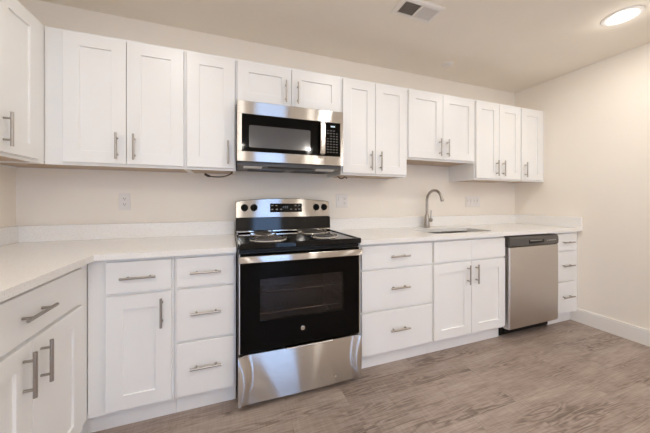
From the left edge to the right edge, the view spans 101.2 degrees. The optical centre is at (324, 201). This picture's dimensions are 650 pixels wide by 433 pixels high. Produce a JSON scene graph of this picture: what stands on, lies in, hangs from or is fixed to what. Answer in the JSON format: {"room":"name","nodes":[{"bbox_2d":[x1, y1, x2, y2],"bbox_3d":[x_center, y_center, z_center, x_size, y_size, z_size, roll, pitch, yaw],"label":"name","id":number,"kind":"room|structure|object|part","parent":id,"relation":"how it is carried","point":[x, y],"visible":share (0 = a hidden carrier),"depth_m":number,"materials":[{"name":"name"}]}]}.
{"room":"kitchen","nodes":[
{"label":"kitchen","id":0,"kind":"room"},
{"bbox_2d":[0,166,15,227],"bbox_3d":[-1.105,-0.057,-0.799,0.120,2.440,5.420,0,0,-20],"label":"wall","id":1,"kind":"structure","parent":0,"point":[7,174],"depth_m":1.60,"materials":[{"name":"paint"}]},
{"bbox_2d":[0,226,17,245],"bbox_3d":[-1.676,0.203,1.008,0.020,0.103,1.388,0,0,-20],"label":"backsplash","id":2,"kind":"structure","parent":1,"relation":"attached to","point":[8,235],"depth_m":1.58,"materials":[{"name":"white stone"}]},
{"bbox_2d":[0,0,43,163],"bbox_3d":[-1.552,-0.587,1.138,0.343,0.761,0.619,0,0,-20],"label":"upper cabinet","id":3,"kind":"object","parent":1,"relation":"attached to","point":[21,33],"visible":1,"depth_m":1.29,"materials":[{"name":"white paint"}]},
{"bbox_3d":[-1.405,-0.322,1.185,0.036,0.152,0.012,0,0,-20],"label":"handle","id":4,"kind":"part","parent":3,"relation":"part of","materials":[{"name":"silver metal"}]},
{"bbox_3d":[-1.584,-0.218,1.126,0.262,0.012,0.587,0,0,-20],"label":"panel","id":5,"kind":"part","parent":3,"relation":"part of","materials":[{"name":"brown wood"}]},
{"bbox_2d":[16,0,514,234],"bbox_3d":[0.141,-0.057,2.462,4.426,2.440,0.120,0,0,-20],"label":"wall","id":6,"kind":"structure","parent":0,"point":[43,196],"depth_m":2.07,"materials":[{"name":"paint"}]},
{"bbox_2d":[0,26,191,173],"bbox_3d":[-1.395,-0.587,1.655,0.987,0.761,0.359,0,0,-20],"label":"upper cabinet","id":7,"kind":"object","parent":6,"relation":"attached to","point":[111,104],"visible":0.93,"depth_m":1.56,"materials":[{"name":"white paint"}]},
{"bbox_3d":[-1.406,-0.218,1.688,0.955,0.012,0.278,0,0,-20],"label":"panel","id":8,"kind":"part","parent":7,"relation":"part of","materials":[{"name":"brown wood"}]},
{"bbox_3d":[-1.321,-0.585,1.539,0.294,0.728,0.020,0,0,-20],"label":"door","id":9,"kind":"part","parent":7,"relation":"part of","materials":[{"name":"white paint"}]},
{"bbox_3d":[-1.212,-0.322,1.549,0.012,0.152,0.036,0,0,-20],"label":"handle","id":10,"kind":"part","parent":7,"relation":"part of","materials":[{"name":"silver metal"}]},
{"bbox_3d":[-1.131,-0.322,1.578,0.012,0.152,0.036,0,0,-20],"label":"handle","id":11,"kind":"part","parent":7,"relation":"part of","materials":[{"name":"silver metal"}]},
{"bbox_3d":[-1.038,-0.585,1.641,0.300,0.728,0.020,0,0,-20],"label":"door","id":12,"kind":"part","parent":7,"relation":"part of","materials":[{"name":"white paint"}]},
{"bbox_2d":[119,193,130,209],"bbox_3d":[-1.386,0.001,1.846,0.070,0.117,0.008,0,0,-20],"label":"power outlet","id":13,"kind":"object","parent":6,"relation":"attached to","point":[124,198],"visible":1,"depth_m":1.84,"materials":[{"name":"white plastic"}]},
{"bbox_2d":[18,221,233,242],"bbox_3d":[-1.302,0.203,1.868,1.264,0.103,0.020,0,0,-20],"label":"backsplash","id":14,"kind":"structure","parent":6,"relation":"attached to","point":[34,233],"depth_m":1.82,"materials":[{"name":"white stone"}]},
{"bbox_2d":[186,50,235,174],"bbox_3d":[-0.787,-0.587,1.873,0.300,0.761,0.359,0,0,-20],"label":"upper cabinet","id":15,"kind":"object","parent":6,"relation":"attached to","point":[210,79],"visible":1,"depth_m":1.74,"materials":[{"name":"white paint"}]},
{"bbox_3d":[-0.799,-0.218,1.905,0.268,0.012,0.278,0,0,-20],"label":"panel","id":16,"kind":"part","parent":15,"relation":"part of","materials":[{"name":"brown wood"}]},
{"bbox_2d":[204,172,232,177],"bbox_3d":[-0.745,-0.190,1.868,0.188,0.046,0.017,0,0,-20],"label":"cable","id":17,"kind":"object","parent":15,"relation":"hanging from","point":[205,174],"visible":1,"depth_m":1.86,"materials":[{"name":"brown plastic"}]},
{"bbox_3d":[-0.637,-0.322,1.755,0.012,0.152,0.036,0,0,-20],"label":"handle","id":18,"kind":"part","parent":15,"relation":"part of","materials":[{"name":"silver metal"}]},
{"bbox_2d":[236,59,340,111],"bbox_3d":[-0.283,-0.814,2.054,0.768,0.307,0.359,0,0,-20],"label":"upper cabinet","id":19,"kind":"object","parent":6,"relation":"attached to","point":[255,81],"visible":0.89,"depth_m":1.90,"materials":[{"name":"white paint"}]},
{"bbox_3d":[-0.417,-0.812,1.863,0.367,0.274,0.020,0,0,-20],"label":"door","id":20,"kind":"part","parent":19,"relation":"part of","materials":[{"name":"white paint"}]},
{"bbox_2d":[236,100,342,173],"bbox_3d":[-0.278,-0.441,2.015,0.746,0.433,0.432,0,0,-20],"label":"microwave","id":21,"kind":"object","parent":19,"relation":"attached to","point":[269,137],"visible":1,"depth_m":1.84,"materials":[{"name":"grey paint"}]},
{"bbox_3d":[-0.275,-0.450,1.842,0.573,0.244,0.029,0,0,-20],"label":"door glass","id":22,"kind":"part","parent":21,"relation":"part of","materials":[{"name":"black glass"}]},
{"bbox_3d":[-0.018,-0.450,1.904,0.040,0.234,0.047,0,0,-20],"label":"door handle","id":23,"kind":"part","parent":21,"relation":"part of","materials":[{"name":"silver metal"}]},
{"bbox_3d":[0.062,-0.460,1.962,0.142,0.395,0.032,0,0,-20],"label":"panel frame","id":24,"kind":"part","parent":21,"relation":"part of","materials":[{"name":"silver metal"}]},
{"bbox_3d":[-0.063,-0.812,1.990,0.378,0.274,0.020,0,0,-20],"label":"door","id":25,"kind":"part","parent":19,"relation":"part of","materials":[{"name":"white paint"}]},
{"bbox_2d":[336,194,347,206],"bbox_3d":[0.155,-0.005,2.396,0.116,0.117,0.011,0,0,-20],"label":"power outlet","id":26,"kind":"object","parent":6,"relation":"attached to","point":[341,199],"visible":1,"depth_m":2.40,"materials":[{"name":"white plastic"}]},
{"bbox_2d":[327,77,406,179],"bbox_3d":[0.365,-0.587,2.286,0.606,0.761,0.359,0,0,-20],"label":"upper cabinet","id":27,"kind":"object","parent":6,"relation":"attached to","point":[374,114],"visible":0.94,"depth_m":2.14,"materials":[{"name":"white paint"}]},
{"bbox_3d":[0.269,-0.585,2.109,0.282,0.728,0.020,0,0,-20],"label":"door","id":28,"kind":"part","parent":27,"relation":"part of","materials":[{"name":"white paint"}]},
{"bbox_3d":[0.354,-0.218,2.318,0.574,0.012,0.278,0,0,-20],"label":"panel","id":29,"kind":"part","parent":27,"relation":"part of","materials":[{"name":"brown wood"}]},
{"bbox_3d":[0.453,-0.322,2.146,0.012,0.152,0.036,0,0,-20],"label":"handle","id":30,"kind":"part","parent":27,"relation":"part of","materials":[{"name":"silver metal"}]},
{"bbox_3d":[0.545,-0.585,2.208,0.298,0.728,0.020,0,0,-20],"label":"door","id":31,"kind":"part","parent":27,"relation":"part of","materials":[{"name":"white paint"}]},
{"bbox_2d":[330,214,514,229],"bbox_3d":[1.122,0.203,2.737,2.350,0.103,0.020,0,0,-20],"label":"backsplash","id":32,"kind":"structure","parent":6,"relation":"attached to","point":[379,222],"depth_m":2.63,"materials":[{"name":"white stone"}]},
{"bbox_2d":[406,88,473,166],"bbox_3d":[1.010,-0.663,2.517,0.760,0.608,0.359,0,0,-20],"label":"upper cabinet","id":33,"kind":"object","parent":6,"relation":"attached to","point":[440,127],"visible":0.88,"depth_m":2.38,"materials":[{"name":"white paint"}]},
{"bbox_3d":[0.876,-0.661,2.327,0.364,0.575,0.020,0,0,-20],"label":"door","id":34,"kind":"part","parent":33,"relation":"part of","materials":[{"name":"white paint"}]},
{"bbox_3d":[0.998,-0.371,2.549,0.728,0.012,0.278,0,0,-20],"label":"panel","id":35,"kind":"part","parent":33,"relation":"part of","materials":[{"name":"brown wood"}]},
{"bbox_3d":[1.226,-0.661,2.452,0.372,0.575,0.020,0,0,-20],"label":"door","id":36,"kind":"part","parent":33,"relation":"part of","materials":[{"name":"white paint"}]},
{"bbox_2d":[466,196,479,206],"bbox_3d":[1.615,0.001,2.919,0.188,0.110,0.011,0,0,-20],"label":"light switch","id":37,"kind":"object","parent":6,"relation":"attached to","point":[471,201],"visible":1,"depth_m":2.91,"materials":[{"name":"white plastic"}]},
{"bbox_2d":[449,99,520,182],"bbox_3d":[1.659,-0.587,2.750,0.617,0.761,0.359,0,0,-20],"label":"upper cabinet","id":38,"kind":"object","parent":6,"relation":"attached to","point":[497,127],"visible":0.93,"depth_m":2.61,"materials":[{"name":"white paint"}]},
{"bbox_3d":[1.648,-0.218,2.782,0.585,0.012,0.278,0,0,-20],"label":"panel","id":39,"kind":"part","parent":38,"relation":"part of","materials":[{"name":"brown wood"}]},
{"bbox_3d":[1.564,-0.585,2.573,0.298,0.728,0.020,0,0,-20],"label":"door","id":40,"kind":"part","parent":38,"relation":"part of","materials":[{"name":"white paint"}]},
{"bbox_3d":[1.698,-0.587,2.642,0.617,0.761,0.019,0,0,-20],"label":"frame","id":41,"kind":"part","parent":38,"relation":"part of","materials":[{"name":"white paint"}]},
{"bbox_3d":[1.675,-0.322,2.583,0.012,0.152,0.036,0,0,-20],"label":"handle","id":42,"kind":"part","parent":38,"relation":"part of","materials":[{"name":"silver metal"}]},
{"bbox_3d":[1.848,-0.585,2.675,0.298,0.728,0.020,0,0,-20],"label":"door","id":43,"kind":"part","parent":38,"relation":"part of","materials":[{"name":"white paint"}]},
{"bbox_2d":[501,107,543,183],"bbox_3d":[2.127,-0.587,2.917,0.374,0.761,0.359,0,0,-20],"label":"upper cabinet","id":44,"kind":"object","parent":6,"relation":"attached to","point":[532,121],"visible":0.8,"depth_m":2.79,"materials":[{"name":"white paint"}]},
{"bbox_3d":[2.166,-0.587,2.810,0.374,0.761,0.019,0,0,-20],"label":"frame","id":45,"kind":"part","parent":44,"relation":"part of","materials":[{"name":"white paint"}]},
{"bbox_3d":[2.153,-0.585,2.784,0.316,0.728,0.020,0,0,-20],"label":"door","id":46,"kind":"part","parent":44,"relation":"part of","materials":[{"name":"white paint"}]},
{"bbox_2d":[39,0,649,92],"bbox_3d":[1.055,-1.327,-0.089,4.666,0.100,5.540,0,0,-20],"label":"ceiling","id":47,"kind":"structure","parent":0,"point":[513,46],"depth_m":1.99,"materials":[{"name":"paint"}]},
{"bbox_2d":[391,0,445,23],"bbox_3d":[0.620,-1.272,1.784,0.320,0.009,0.165,0,0,-20],"label":"ceiling vent","id":48,"kind":"object","parent":47,"relation":"in","point":[418,10],"visible":1,"depth_m":1.78,"materials":[{"name":"white plastic"}]},
{"bbox_2d":[441,61,452,67],"bbox_3d":[1.136,-1.266,2.483,0.104,0.022,0.104,0,0,-20],"label":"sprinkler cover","id":49,"kind":"object","parent":47,"relation":"attached to","point":[447,64],"visible":1,"depth_m":2.46,"materials":[{"name":"white plastic"}]},
{"bbox_2d":[601,5,645,26],"bbox_3d":[2.049,-1.272,1.839,0.208,0.010,0.208,0,0,-20],"label":"recessed light","id":50,"kind":"object","parent":47,"relation":"in","point":[624,15],"visible":1,"depth_m":1.82,"materials":[{"name":"white plastic"}]},
{"bbox_2d":[92,319,649,432],"bbox_3d":[1.055,1.213,-0.089,4.666,0.100,5.540,0,0,-20],"label":"floor","id":51,"kind":"structure","parent":0,"point":[568,376],"depth_m":1.58,"materials":[{"name":"grey wood"}]},
{"bbox_2d":[0,268,81,432],"bbox_3d":[-1.270,0.725,0.811,0.653,0.877,0.707,0,0,-20],"label":"base cabinet","id":52,"kind":"object","parent":51,"relation":"on","point":[41,325],"visible":0.93,"depth_m":0.96,"materials":[{"name":"white paint"}]},
{"bbox_3d":[-0.949,0.755,0.749,0.020,0.567,0.327,0,0,-20],"label":"door","id":53,"kind":"part","parent":52,"relation":"part of","materials":[{"name":"white paint"}]},
{"bbox_3d":[-0.964,0.571,0.874,0.036,0.150,0.012,0,0,-20],"label":"handle","id":54,"kind":"part","parent":52,"relation":"part of","materials":[{"name":"silver metal"}]},
{"bbox_3d":[-0.979,0.381,0.914,0.036,0.012,0.152,0,0,-20],"label":"handle","id":55,"kind":"part","parent":52,"relation":"part of","materials":[{"name":"silver metal"}]},
{"bbox_3d":[-1.240,0.381,0.821,0.519,0.155,0.658,0,0,-20],"label":"drawer","id":56,"kind":"part","parent":52,"relation":"part of","materials":[{"name":"white paint"}]},
{"bbox_3d":[-0.993,0.571,0.955,0.036,0.150,0.012,0,0,-20],"label":"handle","id":57,"kind":"part","parent":52,"relation":"part of","materials":[{"name":"silver metal"}]},
{"bbox_3d":[-1.061,0.755,1.061,0.020,0.567,0.327,0,0,-20],"label":"door","id":58,"kind":"part","parent":52,"relation":"part of","materials":[{"name":"white paint"}]},
{"bbox_2d":[80,256,175,432],"bbox_3d":[-1.351,0.725,1.510,0.972,0.877,0.662,0,0,-20],"label":"base cabinet","id":59,"kind":"object","parent":51,"relation":"on","point":[128,305],"visible":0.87,"depth_m":1.34,"materials":[{"name":"white paint"}]},
{"bbox_2d":[0,221,235,301],"bbox_3d":[-1.081,0.218,1.221,1.284,0.133,1.388,0,0,-20],"label":"countertop","id":60,"kind":"structure","parent":59,"relation":"on","point":[32,256],"depth_m":1.54,"materials":[{"name":"white stone"}]},
{"bbox_3d":[-0.935,0.381,1.336,0.152,0.012,0.036,0,0,-20],"label":"handle","id":61,"kind":"part","parent":59,"relation":"part of","materials":[{"name":"silver metal"}]},
{"bbox_3d":[-1.029,0.381,1.597,0.284,0.155,0.519,0,0,-20],"label":"drawer","id":62,"kind":"part","parent":59,"relation":"part of","materials":[{"name":"white paint"}]},
{"bbox_3d":[-0.945,0.755,1.362,0.284,0.567,0.020,0,0,-20],"label":"door","id":63,"kind":"part","parent":59,"relation":"part of","materials":[{"name":"white paint"}]},
{"bbox_3d":[-0.840,0.571,1.370,0.012,0.150,0.036,0,0,-20],"label":"handle","id":64,"kind":"part","parent":59,"relation":"part of","materials":[{"name":"silver metal"}]},
{"bbox_2d":[175,253,235,412],"bbox_3d":[-0.748,0.725,1.731,0.310,0.877,0.653,0,0,-20],"label":"base cabinet","id":65,"kind":"object","parent":51,"relation":"on","point":[205,284],"visible":0.95,"depth_m":1.46,"materials":[{"name":"white paint"}]},
{"bbox_3d":[-0.736,0.898,1.702,0.288,0.281,0.519,0,0,-20],"label":"drawer","id":66,"kind":"part","parent":65,"relation":"part of","materials":[{"name":"white paint"}]},
{"bbox_3d":[-0.643,0.889,1.441,0.152,0.012,0.036,0,0,-20],"label":"handle","id":67,"kind":"part","parent":65,"relation":"part of","materials":[{"name":"silver metal"}]},
{"bbox_3d":[-0.736,0.608,1.702,0.288,0.271,0.519,0,0,-20],"label":"drawer","id":68,"kind":"part","parent":65,"relation":"part of","materials":[{"name":"white paint"}]},
{"bbox_3d":[-0.643,0.599,1.441,0.152,0.012,0.036,0,0,-20],"label":"handle","id":69,"kind":"part","parent":65,"relation":"part of","materials":[{"name":"silver metal"}]},
{"bbox_3d":[-0.736,0.381,1.702,0.288,0.155,0.519,0,0,-20],"label":"drawer","id":70,"kind":"part","parent":65,"relation":"part of","materials":[{"name":"white paint"}]},
{"bbox_3d":[-0.643,0.381,1.441,0.152,0.012,0.036,0,0,-20],"label":"handle","id":71,"kind":"part","parent":65,"relation":"part of","materials":[{"name":"silver metal"}]},
{"bbox_2d":[235,198,361,408],"bbox_3d":[-0.230,0.569,1.887,0.758,1.188,0.692,0,0,-20],"label":"electric range","id":72,"kind":"object","parent":51,"relation":"on","point":[298,277],"visible":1,"depth_m":1.60,"materials":[{"name":"silver metal"}]},
{"bbox_3d":[-0.608,0.048,2.021,0.054,0.054,0.032,0,0,-20],"label":"knob","id":73,"kind":"part","parent":72,"relation":"part of","materials":[{"name":"black plastic"}]},
{"bbox_3d":[-0.543,0.048,2.044,0.054,0.054,0.032,0,0,-20],"label":"knob","id":74,"kind":"part","parent":72,"relation":"part of","materials":[{"name":"black plastic"}]},
{"bbox_2d":[250,231,275,235],"bbox_3d":[-0.451,0.233,1.958,0.190,0.017,0.187,0,0,-20],"label":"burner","id":75,"kind":"object","parent":72,"relation":"on","point":[256,233],"depth_m":1.93,"materials":[{"name":"silver metal"}]},
{"bbox_2d":[249,235,286,241],"bbox_3d":[-0.360,0.233,1.703,0.238,0.017,0.235,0,0,-20],"label":"burner","id":76,"kind":"object","parent":72,"relation":"on","point":[263,238],"depth_m":1.65,"materials":[{"name":"silver metal"}]},
{"bbox_3d":[-0.332,0.051,2.171,0.754,0.152,0.089,0,0,-20],"label":"control panel","id":77,"kind":"part","parent":72,"relation":"part of","materials":[{"name":"silver metal"}]},
{"bbox_3d":[-0.325,0.180,2.152,0.750,0.107,0.092,0,0,-20],"label":"vent trim","id":78,"kind":"part","parent":72,"relation":"part of","materials":[{"name":"metal"}]},
{"bbox_2d":[235,229,360,249],"bbox_3d":[-0.230,0.251,1.888,0.758,0.033,0.654,0,0,-20],"label":"cooktop","id":79,"kind":"object","parent":72,"relation":"in","point":[252,239],"depth_m":1.68,"materials":[{"name":"black metal"}]},
{"bbox_3d":[-0.138,0.279,1.631,0.738,0.024,0.055,0,0,-20],"label":"rail","id":80,"kind":"part","parent":72,"relation":"part of","materials":[{"name":"black plastic"}]},
{"bbox_3d":[-0.127,0.995,1.600,0.750,0.276,0.048,0,0,-20],"label":"storage drawer","id":81,"kind":"part","parent":72,"relation":"part of","materials":[{"name":"silver metal"}]},
{"bbox_2d":[239,247,361,354],"bbox_3d":[-0.221,0.574,1.863,0.746,0.557,0.640,0,0,-20],"label":"oven","id":82,"kind":"object","parent":72,"relation":"in","point":[301,297],"depth_m":1.58,"materials":[{"name":"black glass"}]},
{"bbox_2d":[298,229,327,233],"bbox_3d":[-0.093,0.233,2.086,0.238,0.017,0.235,0,0,-20],"label":"burner","id":83,"kind":"object","parent":72,"relation":"on","point":[303,231],"depth_m":2.05,"materials":[{"name":"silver metal"}]},
{"bbox_2d":[311,233,337,237],"bbox_3d":[-0.003,0.233,1.831,0.190,0.017,0.187,0,0,-20],"label":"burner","id":84,"kind":"object","parent":72,"relation":"on","point":[320,235],"depth_m":1.79,"materials":[{"name":"silver metal"}]},
{"bbox_2d":[358,241,431,368],"bbox_3d":[0.411,0.725,2.146,0.612,0.877,0.653,0,0,-20],"label":"base cabinet","id":85,"kind":"object","parent":51,"relation":"on","point":[396,278],"visible":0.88,"depth_m":1.87,"materials":[{"name":"white paint"}]},
{"bbox_3d":[0.432,0.898,2.120,0.581,0.281,0.519,0,0,-20],"label":"drawer","id":86,"kind":"part","parent":85,"relation":"part of","materials":[{"name":"white paint"}]},
{"bbox_3d":[0.432,0.608,2.120,0.581,0.271,0.519,0,0,-20],"label":"drawer","id":87,"kind":"part","parent":85,"relation":"part of","materials":[{"name":"white paint"}]},
{"bbox_3d":[0.432,0.381,2.120,0.581,0.155,0.519,0,0,-20],"label":"drawer","id":88,"kind":"part","parent":85,"relation":"part of","materials":[{"name":"white paint"}]},
{"bbox_3d":[0.525,0.889,1.859,0.152,0.012,0.036,0,0,-20],"label":"handle","id":89,"kind":"part","parent":85,"relation":"part of","materials":[{"name":"silver metal"}]},
{"bbox_3d":[0.525,0.599,1.859,0.152,0.012,0.036,0,0,-20],"label":"handle","id":90,"kind":"part","parent":85,"relation":"part of","materials":[{"name":"silver metal"}]},
{"bbox_3d":[0.525,0.381,1.859,0.152,0.012,0.036,0,0,-20],"label":"handle","id":91,"kind":"part","parent":85,"relation":"part of","materials":[{"name":"silver metal"}]},
{"bbox_2d":[330,214,582,244],"bbox_3d":[1.236,0.218,2.448,2.370,0.133,0.640,0,0,-20],"label":"countertop","id":92,"kind":"structure","parent":85,"relation":"on","point":[379,230],"depth_m":2.51,"materials":[{"name":"white stone"}]},
{"bbox_2d":[424,189,443,227],"bbox_3d":[1.043,0.070,2.533,0.088,0.370,0.245,0,0,-20],"label":"faucet","id":93,"kind":"object","parent":92,"relation":"on","point":[427,220],"visible":1,"depth_m":2.60,"materials":[{"name":"silver metal"}]},
{"bbox_3d":[1.032,0.010,2.521,0.024,0.250,0.225,0,0,-20],"label":"spout","id":94,"kind":"part","parent":93,"relation":"part of","materials":[{"name":"silver metal"}]},
{"bbox_2d":[428,231,466,233],"bbox_3d":[1.119,0.376,2.350,0.646,0.181,0.331,0,0,-20],"label":"sink","id":95,"kind":"object","parent":92,"relation":"in","point":[445,231],"visible":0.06,"depth_m":2.54,"materials":[{"name":"silver metal"}]},
{"bbox_3d":[1.274,0.376,2.406,0.317,0.180,0.331,0,0,-20],"label":"bowl","id":96,"kind":"part","parent":95,"relation":"part of","materials":[{"name":"silver metal"}]},
{"bbox_2d":[426,231,504,352],"bbox_3d":[1.059,0.725,2.378,0.760,0.877,0.653,0,0,-20],"label":"base cabinet","id":97,"kind":"object","parent":51,"relation":"on","point":[468,302],"visible":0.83,"depth_m":2.09,"materials":[{"name":"white paint"}]},
{"bbox_3d":[0.979,0.755,2.051,0.365,0.567,0.020,0,0,-20],"label":"door","id":98,"kind":"part","parent":97,"relation":"part of","materials":[{"name":"white paint"}]},
{"bbox_3d":[1.122,0.571,2.073,0.012,0.150,0.036,0,0,-20],"label":"handle","id":99,"kind":"part","parent":97,"relation":"part of","materials":[{"name":"silver metal"}]},
{"bbox_3d":[1.203,0.571,2.102,0.012,0.150,0.036,0,0,-20],"label":"handle","id":100,"kind":"part","parent":97,"relation":"part of","materials":[{"name":"silver metal"}]},
{"bbox_3d":[1.328,0.755,2.176,0.369,0.567,0.020,0,0,-20],"label":"door","id":101,"kind":"part","parent":97,"relation":"part of","materials":[{"name":"white paint"}]},
{"bbox_2d":[498,233,558,334],"bbox_3d":[1.722,0.725,2.600,0.623,0.876,0.626,0,0,-20],"label":"dishwasher","id":102,"kind":"object","parent":51,"relation":"on","point":[531,260],"visible":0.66,"depth_m":2.30,"materials":[{"name":"grey metal"}]},
{"bbox_3d":[1.794,1.113,2.398,0.623,0.077,0.018,0,0,-20],"label":"kick plate","id":103,"kind":"part","parent":102,"relation":"part of","materials":[{"name":"black plastic"}]},
{"bbox_3d":[1.836,0.345,2.313,0.190,0.030,0.004,0,0,-20],"label":"pocket handle","id":104,"kind":"part","parent":102,"relation":"part of","materials":[{"name":"black plastic"}]},
{"bbox_2d":[546,232,576,324],"bbox_3d":[2.184,0.725,2.781,0.360,0.877,0.653,0,0,-20],"label":"base cabinet","id":105,"kind":"object","parent":51,"relation":"on","point":[567,242],"visible":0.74,"depth_m":2.51,"materials":[{"name":"white paint"}]},
{"bbox_3d":[2.173,0.381,2.744,0.291,0.155,0.519,0,0,-20],"label":"drawer","id":106,"kind":"part","parent":105,"relation":"part of","materials":[{"name":"white paint"}]},
{"bbox_3d":[2.173,0.898,2.744,0.291,0.281,0.519,0,0,-20],"label":"drawer","id":107,"kind":"part","parent":105,"relation":"part of","materials":[{"name":"white paint"}]},
{"bbox_3d":[2.173,0.608,2.744,0.291,0.271,0.519,0,0,-20],"label":"drawer","id":108,"kind":"part","parent":105,"relation":"part of","materials":[{"name":"white paint"}]},
{"bbox_2d":[515,42,649,329],"bbox_3d":[3.175,-0.057,0.734,0.120,2.440,5.420,0,0,-20],"label":"wall","id":109,"kind":"structure","parent":0,"point":[597,115],"depth_m":2.41,"materials":[{"name":"paint"}]},
{"bbox_2d":[515,214,582,227],"bbox_3d":[2.342,0.203,2.845,0.020,0.103,0.640,0,0,-20],"label":"backsplash","id":110,"kind":"structure","parent":109,"relation":"attached to","point":[575,222],"depth_m":2.78,"materials":[{"name":"white stone"}]},
{"bbox_2d":[571,308,649,346],"bbox_3d":[3.225,1.098,0.395,0.014,0.130,4.748,0,0,-20],"label":"baseboard","id":111,"kind":"structure","parent":109,"relation":"attached to","point":[634,333],"depth_m":2.33,"materials":[{"name":"white paint"}]}
]}

